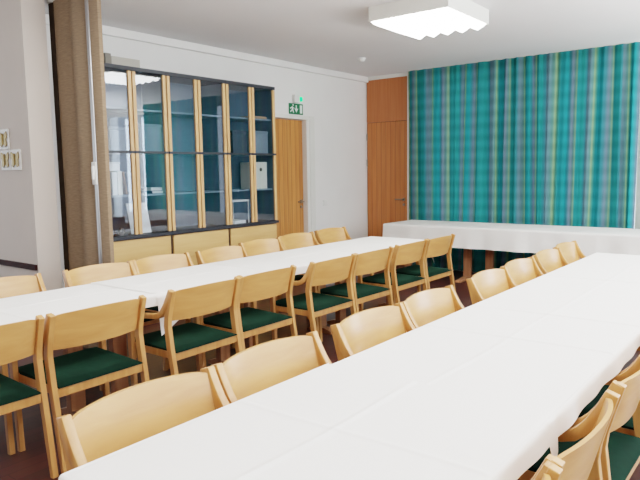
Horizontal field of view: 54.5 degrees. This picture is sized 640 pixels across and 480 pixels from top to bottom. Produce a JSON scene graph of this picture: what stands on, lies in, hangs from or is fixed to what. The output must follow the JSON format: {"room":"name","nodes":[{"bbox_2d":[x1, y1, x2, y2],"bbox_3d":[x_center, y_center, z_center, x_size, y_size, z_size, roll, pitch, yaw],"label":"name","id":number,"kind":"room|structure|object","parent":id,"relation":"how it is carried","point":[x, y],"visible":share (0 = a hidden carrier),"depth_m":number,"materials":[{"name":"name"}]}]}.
{"room":"banquet hall","nodes":[
{"label":"banquet hall","id":0,"kind":"room"},
{"bbox_2d":[0,0,61,290],"bbox_3d":[-3.712,-0.621,6.263,3.600,2.930,0.200,4,8,38],"label":"wall","id":1,"kind":"structure","parent":0,"point":[29,229],"depth_m":5.15,"materials":[{"name":"paint"}]},
{"bbox_2d":[0,129,9,149],"bbox_3d":[-2.700,-0.856,5.289,0.166,0.172,0.031,4,8,38],"label":"wall ornament","id":2,"kind":"object","parent":1,"relation":"attached to","point":[4,133],"visible":1,"depth_m":5.27,"materials":[{"name":"white plastic"}]},
{"bbox_2d":[0,150,10,169],"bbox_3d":[-2.690,-0.681,5.302,0.166,0.172,0.031,4,8,38],"label":"wall ornament","id":3,"kind":"object","parent":1,"relation":"attached to","point":[5,154],"visible":1,"depth_m":5.29,"materials":[{"name":"white plastic"}]},
{"bbox_2d":[10,149,21,169],"bbox_3d":[-2.553,-0.672,5.196,0.166,0.172,0.031,4,8,38],"label":"wall ornament","id":4,"kind":"object","parent":1,"relation":"attached to","point":[15,154],"visible":1,"depth_m":5.18,"materials":[{"name":"white plastic"}]},
{"bbox_2d":[0,259,37,270],"bbox_3d":[-3.771,0.131,6.259,3.596,0.047,0.022,4,8,38],"label":"trim","id":5,"kind":"structure","parent":1,"relation":"attached to","point":[2,262],"depth_m":5.32,"materials":[{"name":"black wood"}]},
{"bbox_2d":[46,25,367,287],"bbox_3d":[-0.944,-0.847,7.910,0.200,2.930,5.823,4,8,38],"label":"wall","id":6,"kind":"structure","parent":0,"point":[338,106],"depth_m":8.94,"materials":[{"name":"paint"}]},
{"bbox_2d":[45,14,367,82],"bbox_3d":[-0.960,-2.239,7.558,0.050,0.084,5.522,4,8,38],"label":"trim","id":7,"kind":"structure","parent":6,"relation":"attached to","point":[106,30],"depth_m":7.22,"materials":[{"name":"paint"}]},
{"bbox_2d":[275,113,315,236],"bbox_3d":[-0.475,-0.572,8.471,0.162,2.245,1.140,4,8,38],"label":"door","id":8,"kind":"structure","parent":6,"relation":"in","point":[295,134],"depth_m":8.62,"materials":[{"name":"brown wood"}]},
{"bbox_2d":[289,103,302,114],"bbox_3d":[-0.327,-1.781,8.442,0.014,0.144,0.290,4,8,38],"label":"exit sign","id":9,"kind":"object","parent":6,"relation":"attached to","point":[294,108],"visible":1,"depth_m":8.43,"materials":[{"name":"green plastic"}]},
{"bbox_2d":[292,95,302,102],"bbox_3d":[-0.304,-1.913,8.430,0.050,0.105,0.175,4,8,38],"label":"beacon","id":10,"kind":"object","parent":6,"relation":"attached to","point":[295,98],"visible":1,"depth_m":8.38,"materials":[{"name":"white plastic"}]},
{"bbox_2d":[0,265,639,479],"bbox_3d":[-0.499,1.092,4.106,11.500,0.100,11.600,4,8,38],"label":"floor","id":11,"kind":"structure","parent":0,"point":[31,463],"depth_m":4.67,"materials":[{"name":"brown wood"}]},
{"bbox_2d":[0,273,46,359],"bbox_3d":[-1.965,0.669,4.019,0.509,0.810,0.571,4,8,38],"label":"wooden armchair","id":12,"kind":"object","parent":11,"relation":"on","point":[10,286],"visible":0.26,"depth_m":4.22,"materials":[{"name":"brown wood"}]},
{"bbox_2d":[0,315,58,478],"bbox_3d":[-1.669,0.782,2.954,0.509,0.810,0.571,4,8,38],"label":"wooden armchair","id":13,"kind":"object","parent":11,"relation":"on","point":[19,340],"visible":1,"depth_m":3.01,"materials":[{"name":"brown wood"}]},
{"bbox_2d":[60,345,85,415],"bbox_3d":[-1.790,0.767,3.437,0.680,0.735,1.224,4,8,38],"label":"trestle table","id":14,"kind":"object","parent":11,"relation":"on","point":[75,402],"visible":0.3,"depth_m":3.79,"materials":[{"name":"brown wood"}]},
{"bbox_2d":[0,283,157,324],"bbox_3d":[-1.733,0.437,3.479,0.739,0.118,1.494,4,8,38],"label":"tablecloth","id":15,"kind":"object","parent":14,"relation":"on","point":[13,309],"visible":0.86,"depth_m":3.70,"materials":[{"name":"white fabric"}]},
{"bbox_2d":[9,295,149,473],"bbox_3d":[-1.304,0.726,3.410,0.509,0.810,0.571,4,8,37],"label":"wooden armchair","id":16,"kind":"object","parent":11,"relation":"on","point":[77,371],"visible":0.82,"depth_m":3.29,"materials":[{"name":"brown wood"}]},
{"bbox_2d":[47,0,114,350],"bbox_3d":[-1.942,-0.526,5.113,0.732,2.919,0.188,4,8,38],"label":"partition","id":17,"kind":"object","parent":11,"relation":"on","point":[76,36],"depth_m":5.00,"materials":[{"name":"fabric"}]},
{"bbox_2d":[62,260,167,390],"bbox_3d":[-1.494,0.600,4.569,0.509,0.810,0.571,4,8,38],"label":"wooden armchair","id":18,"kind":"object","parent":11,"relation":"on","point":[89,274],"visible":0.26,"depth_m":4.65,"materials":[{"name":"brown wood"}]},
{"bbox_2d":[104,63,173,262],"bbox_3d":[-1.931,-0.423,6.174,0.416,2.500,0.814,4,8,38],"label":"tall cabinet","id":19,"kind":"object","parent":11,"relation":"on","point":[134,95],"visible":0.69,"depth_m":6.29,"materials":[{"name":"brown wood"}]},
{"bbox_2d":[110,172,117,194],"bbox_3d":[-2.047,-0.544,6.014,0.200,0.221,0.055,4,8,38],"label":"book","id":20,"kind":"object","parent":19,"relation":"on","point":[113,175],"visible":0.47,"depth_m":5.95,"materials":[{"name":"white paper"}]},
{"bbox_2d":[109,162,119,170],"bbox_3d":[-2.029,-0.711,6.021,0.128,0.085,0.128,4,8,38],"label":"box","id":21,"kind":"object","parent":20,"relation":"on","point":[114,166],"visible":0.45,"depth_m":5.99,"materials":[{"name":"paper"}]},
{"bbox_2d":[110,171,122,194],"bbox_3d":[-2.008,-0.555,6.062,0.200,0.231,0.050,4,8,38],"label":"book","id":22,"kind":"object","parent":19,"relation":"on","point":[119,173],"visible":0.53,"depth_m":6.00,"materials":[{"name":"white paper"}]},
{"bbox_2d":[107,126,128,150],"bbox_3d":[-2.021,-0.971,6.008,0.268,0.230,0.228,4,8,38],"label":"storage box","id":23,"kind":"object","parent":19,"relation":"on","point":[118,138],"visible":0.55,"depth_m":5.92,"materials":[{"name":"white plastic"}]},
{"bbox_2d":[118,228,124,235],"bbox_3d":[-1.938,-0.082,6.065,0.070,0.075,0.070,4,8,38],"label":"ornament","id":24,"kind":"object","parent":19,"relation":"on","point":[121,231],"visible":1,"depth_m":6.04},
{"bbox_2d":[104,53,139,67],"bbox_3d":[-1.971,-1.713,5.989,0.242,0.105,0.385,4,8,38],"label":"carton","id":25,"kind":"object","parent":19,"relation":"on","point":[108,58],"visible":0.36,"depth_m":5.89,"materials":[{"name":"white cardboard"}]},
{"bbox_2d":[122,172,127,193],"bbox_3d":[-1.974,-0.559,6.106,0.200,0.221,0.046,4,8,38],"label":"book","id":26,"kind":"object","parent":19,"relation":"on","point":[123,173],"visible":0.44,"depth_m":6.05,"materials":[{"name":"white paper"}]},
{"bbox_2d":[125,173,131,193],"bbox_3d":[-1.949,-0.559,6.138,0.200,0.210,0.055,4,8,38],"label":"book","id":27,"kind":"object","parent":19,"relation":"on","point":[126,174],"visible":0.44,"depth_m":6.08,"materials":[{"name":"white paper"}]},
{"bbox_2d":[109,153,149,154],"bbox_3d":[-1.963,-0.862,6.146,0.325,0.018,0.772,4,8,38],"label":"shelf","id":28,"kind":"object","parent":19,"relation":"attached to","point":[109,153],"depth_m":6.23,"materials":[{"name":"glass"}]},
{"bbox_2d":[106,106,161,114],"bbox_3d":[-1.970,-1.274,6.100,0.325,0.018,0.772,4,8,38],"label":"shelf","id":29,"kind":"object","parent":19,"relation":"attached to","point":[110,110],"depth_m":6.22,"materials":[{"name":"clear glass"}]},
{"bbox_2d":[111,193,165,197],"bbox_3d":[-1.956,-0.444,6.192,0.325,0.018,0.772,4,8,38],"label":"shelf","id":30,"kind":"object","parent":19,"relation":"attached to","point":[158,195],"depth_m":6.33,"materials":[{"name":"clear glass"}]},
{"bbox_2d":[126,202,151,233],"bbox_3d":[-1.825,-0.220,6.253,0.074,0.304,0.240,4,8,38],"label":"print","id":31,"kind":"object","parent":19,"relation":"on","point":[146,226],"visible":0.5,"depth_m":6.28,"materials":[{"name":"white paper"}]},
{"bbox_2d":[123,123,161,150],"bbox_3d":[-1.794,-1.029,6.295,0.268,0.276,0.268,4,8,38],"label":"storage box","id":32,"kind":"object","parent":19,"relation":"on","point":[149,135],"visible":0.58,"depth_m":6.21,"materials":[{"name":"white plastic"}]},
{"bbox_2d":[141,190,162,193],"bbox_3d":[-1.739,-0.497,6.413,0.201,0.030,0.140,4,8,38],"label":"book","id":33,"kind":"object","parent":19,"relation":"on","point":[155,191],"visible":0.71,"depth_m":6.35,"materials":[{"name":"white paper"}]},
{"bbox_2d":[141,187,161,190],"bbox_3d":[-1.745,-0.527,6.402,0.201,0.030,0.140,4,8,38],"label":"book","id":34,"kind":"object","parent":33,"relation":"on","point":[143,188],"visible":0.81,"depth_m":6.35,"materials":[{"name":"white paper"}]},
{"bbox_2d":[56,366,228,470],"bbox_3d":[-0.394,0.880,1.886,0.509,0.810,0.571,4,8,38],"label":"wooden armchair","id":35,"kind":"object","parent":11,"relation":"on","point":[123,418],"visible":0.52,"depth_m":1.96,"materials":[{"name":"brown wood"}]},
{"bbox_2d":[132,252,193,368],"bbox_3d":[-1.151,0.543,5.037,0.509,0.810,0.571,4,8,38],"label":"wooden armchair","id":36,"kind":"object","parent":11,"relation":"on","point":[157,263],"visible":0.22,"depth_m":5.13,"materials":[{"name":"brown wood"}]},
{"bbox_2d":[108,307,229,393],"bbox_3d":[-1.034,0.648,4.398,0.680,0.735,1.224,4,8,38],"label":"trestle table","id":37,"kind":"object","parent":11,"relation":"on","point":[118,345],"visible":0.21,"depth_m":4.05,"materials":[{"name":"brown wood"}]},
{"bbox_2d":[127,276,241,385],"bbox_3d":[-0.852,0.655,3.988,0.509,0.810,0.571,4,8,37],"label":"wooden armchair","id":38,"kind":"object","parent":11,"relation":"on","point":[182,341],"visible":0.91,"depth_m":3.85,"materials":[{"name":"brown wood"}]},
{"bbox_2d":[165,72,230,265],"bbox_3d":[-1.429,-0.501,6.812,0.416,2.500,0.814,4,8,38],"label":"tall cabinet","id":39,"kind":"object","parent":11,"relation":"on","point":[196,105],"visible":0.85,"depth_m":6.93,"materials":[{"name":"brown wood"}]},
{"bbox_2d":[173,154,213,155],"bbox_3d":[-1.461,-0.940,6.784,0.325,0.018,0.772,4,8,38],"label":"shelf","id":40,"kind":"object","parent":39,"relation":"attached to","point":[173,154],"depth_m":6.87,"materials":[{"name":"glass"}]},
{"bbox_2d":[171,112,220,118],"bbox_3d":[-1.468,-1.353,6.738,0.325,0.018,0.772,4,8,38],"label":"shelf","id":41,"kind":"object","parent":39,"relation":"attached to","point":[174,115],"depth_m":6.82,"materials":[{"name":"clear glass"}]},
{"bbox_2d":[174,190,223,194],"bbox_3d":[-1.454,-0.523,6.830,0.325,0.018,0.772,4,8,38],"label":"shelf","id":42,"kind":"object","parent":39,"relation":"attached to","point":[176,192],"depth_m":6.96,"materials":[{"name":"glass"}]},
{"bbox_2d":[195,244,277,348],"bbox_3d":[-0.737,0.480,5.547,0.509,0.810,0.571,4,8,37],"label":"wooden armchair","id":43,"kind":"object","parent":11,"relation":"on","point":[216,254],"visible":0.27,"depth_m":5.64,"materials":[{"name":"brown wood"}]},
{"bbox_2d":[200,265,297,367],"bbox_3d":[-0.508,0.598,4.452,0.509,0.810,0.571,4,8,38],"label":"wooden armchair","id":44,"kind":"object","parent":11,"relation":"on","point":[252,321],"visible":0.73,"depth_m":4.34,"materials":[{"name":"brown wood"}]},
{"bbox_2d":[224,80,278,245],"bbox_3d":[-0.927,-0.580,7.450,0.416,2.500,0.814,4,8,38],"label":"tall cabinet","id":45,"kind":"object","parent":11,"relation":"on","point":[242,99],"visible":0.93,"depth_m":7.56,"materials":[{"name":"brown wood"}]},
{"bbox_2d":[230,130,246,152],"bbox_3d":[-1.028,-1.142,7.270,0.268,0.260,0.238,4,8,38],"label":"storage box","id":46,"kind":"object","parent":45,"relation":"on","point":[238,139],"visible":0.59,"depth_m":7.17,"materials":[{"name":"blue cardboard"}]},
{"bbox_2d":[233,219,245,223],"bbox_3d":[-1.041,-0.217,7.337,0.280,0.035,0.200,4,8,38],"label":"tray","id":47,"kind":"object","parent":45,"relation":"on","point":[235,221],"visible":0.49,"depth_m":7.26,"materials":[{"name":"white plastic"}]},
{"bbox_2d":[232,199,248,222],"bbox_3d":[-1.043,-0.337,7.323,0.280,0.275,0.310,4,8,38],"label":"rack","id":48,"kind":"object","parent":45,"relation":"on","point":[233,200],"visible":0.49,"depth_m":7.35,"materials":[{"name":"white metal"}]},
{"bbox_2d":[232,199,248,201],"bbox_3d":[-1.045,-0.463,7.309,0.280,0.020,0.310,4,8,38],"label":"shelf","id":49,"kind":"object","parent":48,"relation":"attached to","point":[233,200],"depth_m":7.28,"materials":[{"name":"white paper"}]},
{"bbox_2d":[229,116,270,121],"bbox_3d":[-0.966,-1.431,7.376,0.325,0.018,0.772,4,8,38],"label":"shelf","id":50,"kind":"object","parent":45,"relation":"attached to","point":[232,119],"depth_m":7.42,"materials":[{"name":"glass"}]},
{"bbox_2d":[231,155,270,155],"bbox_3d":[-0.959,-1.019,7.422,0.325,0.018,0.772,4,8,38],"label":"shelf","id":51,"kind":"object","parent":45,"relation":"attached to","point":[231,155],"depth_m":7.47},
{"bbox_2d":[232,188,271,191],"bbox_3d":[-0.953,-0.602,7.468,0.325,0.018,0.772,4,8,38],"label":"shelf","id":52,"kind":"object","parent":45,"relation":"attached to","point":[233,189],"depth_m":7.61,"materials":[{"name":"clear glass"}]},
{"bbox_2d":[240,162,266,188],"bbox_3d":[-0.808,-0.787,7.582,0.243,0.320,0.220,4,8,38],"label":"storage bin","id":53,"kind":"object","parent":45,"relation":"on","point":[261,167],"visible":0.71,"depth_m":7.52,"materials":[{"name":"white cardboard"}]},
{"bbox_2d":[243,116,266,118],"bbox_3d":[-0.820,-1.473,7.507,0.240,0.030,0.260,4,8,38],"label":"book","id":54,"kind":"object","parent":45,"relation":"on","point":[256,117],"visible":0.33,"depth_m":7.42,"materials":[{"name":"beige paper"}]},
{"bbox_2d":[247,131,267,152],"bbox_3d":[-0.809,-1.181,7.547,0.268,0.270,0.248,4,8,38],"label":"storage box","id":55,"kind":"object","parent":45,"relation":"on","point":[261,137],"visible":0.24,"depth_m":7.46,"materials":[{"name":"cardboard"}]},
{"bbox_2d":[211,331,331,403],"bbox_3d":[-0.037,0.825,2.339,0.509,0.810,0.571,4,8,38],"label":"wooden armchair","id":56,"kind":"object","parent":11,"relation":"on","point":[257,368],"visible":0.3,"depth_m":2.44,"materials":[{"name":"brown wood"}]},
{"bbox_2d":[238,237,308,318],"bbox_3d":[-0.438,0.412,6.121,0.509,0.810,0.571,4,8,38],"label":"wooden armchair","id":57,"kind":"object","parent":11,"relation":"on","point":[259,246],"visible":0.24,"depth_m":6.25,"materials":[{"name":"brown wood"}]},
{"bbox_2d":[243,285,331,348],"bbox_3d":[-0.278,0.530,5.359,0.680,0.735,1.224,4,8,38],"label":"trestle table","id":58,"kind":"object","parent":11,"relation":"on","point":[327,330],"visible":0.16,"depth_m":5.66,"materials":[{"name":"brown wood"}]},
{"bbox_2d":[93,236,433,334],"bbox_3d":[-0.185,0.270,5.434,0.787,0.274,3.559,4,8,38],"label":"tablecloth","id":59,"kind":"object","parent":58,"relation":"on","point":[159,283],"visible":0.77,"depth_m":4.87,"materials":[{"name":"white fabric"}]},
{"bbox_2d":[277,231,319,298],"bbox_3d":[-0.102,0.343,6.693,0.509,0.810,0.571,4,8,38],"label":"wooden armchair","id":60,"kind":"object","parent":11,"relation":"on","point":[294,240],"visible":0.25,"depth_m":6.82,"materials":[{"name":"brown wood"}]},
{"bbox_2d":[270,253,356,339],"bbox_3d":[-0.040,0.528,5.012,0.509,0.810,0.571,4,8,38],"label":"wooden armchair","id":61,"kind":"object","parent":11,"relation":"on","point":[312,304],"visible":0.88,"depth_m":4.87,"materials":[{"name":"brown wood"}]},
{"bbox_2d":[314,226,373,281],"bbox_3d":[0.285,0.275,7.249,0.509,0.810,0.571,4,8,38],"label":"wooden armchair","id":62,"kind":"object","parent":11,"relation":"on","point":[327,235],"visible":0.38,"depth_m":7.36,"materials":[{"name":"brown wood"}]},
{"bbox_2d":[317,246,393,341],"bbox_3d":[0.316,0.472,5.466,0.509,0.810,0.571,4,8,38],"label":"wooden armchair","id":63,"kind":"object","parent":11,"relation":"on","point":[376,260],"visible":0.77,"depth_m":5.35,"materials":[{"name":"brown wood"}]},
{"bbox_2d":[327,279,388,324],"bbox_3d":[0.478,0.411,6.319,0.680,0.735,1.224,4,8,38],"label":"trestle table","id":64,"kind":"object","parent":11,"relation":"on","point":[340,315],"visible":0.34,"depth_m":5.97,"materials":[{"name":"brown wood"}]},
{"bbox_2d":[330,302,415,360],"bbox_3d":[0.399,0.757,2.884,0.509,0.810,0.571,4,8,38],"label":"wooden armchair","id":65,"kind":"object","parent":11,"relation":"on","point":[363,330],"visible":0.37,"depth_m":2.98,"materials":[{"name":"brown wood"}]},
{"bbox_2d":[358,239,428,311],"bbox_3d":[0.717,0.408,5.992,0.509,0.810,0.571,4,8,38],"label":"wooden armchair","id":66,"kind":"object","parent":11,"relation":"on","point":[408,253],"visible":0.71,"depth_m":5.84,"materials":[{"name":"brown wood"}]},
{"bbox_2d":[393,234,455,303],"bbox_3d":[1.075,0.352,6.445,0.509,0.810,0.571,4,8,38],"label":"wooden armchair","id":67,"kind":"object","parent":11,"relation":"on","point":[439,246],"visible":0.67,"depth_m":6.33,"materials":[{"name":"brown wood"}]},
{"bbox_2d":[399,285,463,328],"bbox_3d":[0.754,0.702,3.337,0.509,0.810,0.571,4,8,37],"label":"wooden armchair","id":68,"kind":"object","parent":11,"relation":"on","point":[424,307],"visible":0.22,"depth_m":3.48,"materials":[{"name":"brown wood"}]},
{"bbox_2d":[404,249,473,282],"bbox_3d":[1.624,0.140,8.608,1.216,0.735,0.720,4,8,38],"label":"trestle table","id":69,"kind":"object","parent":11,"relation":"on","point":[467,255],"visible":0.34,"depth_m":8.32,"materials":[{"name":"brown wood"}]},
{"bbox_2d":[485,250,493,269],"bbox_3d":[2.585,0.207,7.860,1.216,0.735,0.720,4,8,38],"label":"trestle table","id":70,"kind":"object","parent":11,"relation":"on","point":[489,254],"visible":0.09,"depth_m":8.12,"materials":[{"name":"brown wood"}]},
{"bbox_2d":[383,220,639,256],"bbox_3d":[3.048,0.059,7.448,5.040,0.382,0.824,4,8,38],"label":"tablecloth","id":71,"kind":"object","parent":70,"relation":"on","point":[523,238],"visible":0.95,"depth_m":7.55,"materials":[{"name":"white fabric"}]},
{"bbox_2d":[466,266,516,304],"bbox_3d":[1.262,0.621,3.990,0.509,0.810,0.571,4,8,38],"label":"wooden armchair","id":72,"kind":"object","parent":11,"relation":"on","point":[485,284],"visible":0.3,"depth_m":4.11,"materials":[{"name":"brown wood"}]},
{"bbox_2d":[500,256,543,285],"bbox_3d":[1.608,0.565,4.452,0.509,0.810,0.571,4,8,38],"label":"wooden armchair","id":73,"kind":"object","parent":11,"relation":"on","point":[523,270],"visible":0.22,"depth_m":4.63,"materials":[{"name":"brown wood"}]},
{"bbox_2d":[534,460,562,479],"bbox_3d":[0.213,0.928,1.369,0.509,0.810,0.571,4,8,37],"label":"wooden armchair","id":74,"kind":"object","parent":11,"relation":"on","point":[549,471],"visible":1,"depth_m":1.41,"materials":[{"name":"brown wood"}]},
{"bbox_2d":[533,247,568,274],"bbox_3d":[2.006,0.501,4.970,0.509,0.810,0.571,4,8,38],"label":"wooden armchair","id":75,"kind":"object","parent":11,"relation":"on","point":[547,260],"visible":0.31,"depth_m":5.14,"materials":[{"name":"brown wood"}]},
{"bbox_2d":[553,240,585,263],"bbox_3d":[2.341,0.443,5.441,0.509,0.810,0.571,4,8,38],"label":"wooden armchair","id":76,"kind":"object","parent":11,"relation":"on","point":[571,251],"visible":0.16,"depth_m":5.65,"materials":[{"name":"brown wood"}]},
{"bbox_2d":[531,389,619,479],"bbox_3d":[0.562,0.872,1.825,0.509,0.810,0.571,4,8,38],"label":"wooden armchair","id":77,"kind":"object","parent":11,"relation":"on","point":[582,461],"visible":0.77,"depth_m":1.68,"materials":[{"name":"brown wood"}]},
{"bbox_2d":[518,356,639,479],"bbox_3d":[0.955,0.810,2.327,0.509,0.810,0.571,4,8,38],"label":"wooden armchair","id":78,"kind":"object","parent":11,"relation":"on","point":[620,454],"visible":0.35,"depth_m":2.17,"materials":[{"name":"brown wood"}]},
{"bbox_2d":[578,346,639,435],"bbox_3d":[1.311,0.754,2.782,0.509,0.810,0.571,4,8,38],"label":"wooden armchair","id":79,"kind":"object","parent":11,"relation":"on","point":[627,428],"visible":0.06,"depth_m":2.63,"materials":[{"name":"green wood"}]},
{"bbox_3d":[0.091,0.918,1.807,0.800,0.735,1.218,4,8,38],"label":"trestle table","id":80,"kind":"object","parent":11,"relation":"on","visible":0},
{"bbox_2d":[58,363,557,479],"bbox_3d":[0.028,0.627,1.697,0.890,0.168,1.111,4,8,38],"label":"tablecloth","id":81,"kind":"object","parent":80,"relation":"on","point":[328,421],"visible":1,"depth_m":1.71,"materials":[{"name":"white fabric"}]},
{"bbox_3d":[1.595,0.682,3.719,0.800,0.735,1.218,4,8,38],"label":"trestle table","id":82,"kind":"object","parent":11,"relation":"on","visible":0},
{"bbox_2d":[333,253,639,436],"bbox_3d":[1.557,0.372,3.639,0.880,0.130,3.874,4,8,38],"label":"tablecloth","id":83,"kind":"object","parent":82,"relation":"on","point":[550,342],"visible":0.99,"depth_m":2.64,"materials":[{"name":"white fabric"}]},
{"bbox_2d":[44,0,639,76],"bbox_3d":[-0.546,-1.919,3.772,11.500,0.100,11.600,4,8,38],"label":"ceiling","id":84,"kind":"structure","parent":0,"point":[326,34],"depth_m":6.45,"materials":[{"name":"paint"}]},
{"bbox_2d":[358,57,365,61],"bbox_3d":[0.542,-2.337,8.054,0.110,0.044,0.110,4,8,38],"label":"smoke detector","id":85,"kind":"object","parent":84,"relation":"attached to","point":[361,59],"visible":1,"depth_m":8.02,"materials":[{"name":"white plastic"}]},
{"bbox_2d":[369,0,488,38],"bbox_3d":[0.994,-2.008,5.630,0.780,0.179,0.820,4,8,38],"label":"ceiling lamp","id":86,"kind":"object","parent":84,"relation":"attached to","point":[417,19],"visible":1,"depth_m":5.46,"materials":[{"name":"white paint"}]},
{"bbox_2d":[408,41,639,70],"bbox_3d":[4.106,-2.294,6.975,7.135,0.004,0.070,4,8,38],"label":"rail","id":87,"kind":"object","parent":84,"relation":"attached to","point":[635,41],"visible":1,"depth_m":8.03,"materials":[{"name":"white metal"}]},
{"bbox_2d":[408,42,639,271],"bbox_3d":[2.546,-0.963,8.352,3.135,2.894,0.119,4,8,38],"label":"curtain","id":88,"kind":"object","parent":87,"relation":"hanging from","point":[550,138],"visible":0.76,"depth_m":8.17,"materials":[{"name":"teal fabric"}]},
{"bbox_3d":[4.081,-0.879,7.483,8.640,2.930,0.300,4,8,38],"label":"wall","id":89,"kind":"structure","parent":0,"visible":0},
{"bbox_2d":[367,72,408,264],"bbox_3d":[1.059,-1.071,9.649,0.797,2.929,0.114,4,8,38],"label":"door","id":90,"kind":"structure","parent":89,"relation":"in","point":[387,95],"depth_m":9.62,"materials":[{"name":"brown wood"}]},
{"bbox_2d":[635,109,639,228],"bbox_3d":[4.252,-0.977,7.253,6.900,2.470,0.080,4,8,38],"label":"window","id":91,"kind":"structure","parent":89,"relation":"in","point":[637,208],"depth_m":7.55,"materials":[{"name":"white paint"}]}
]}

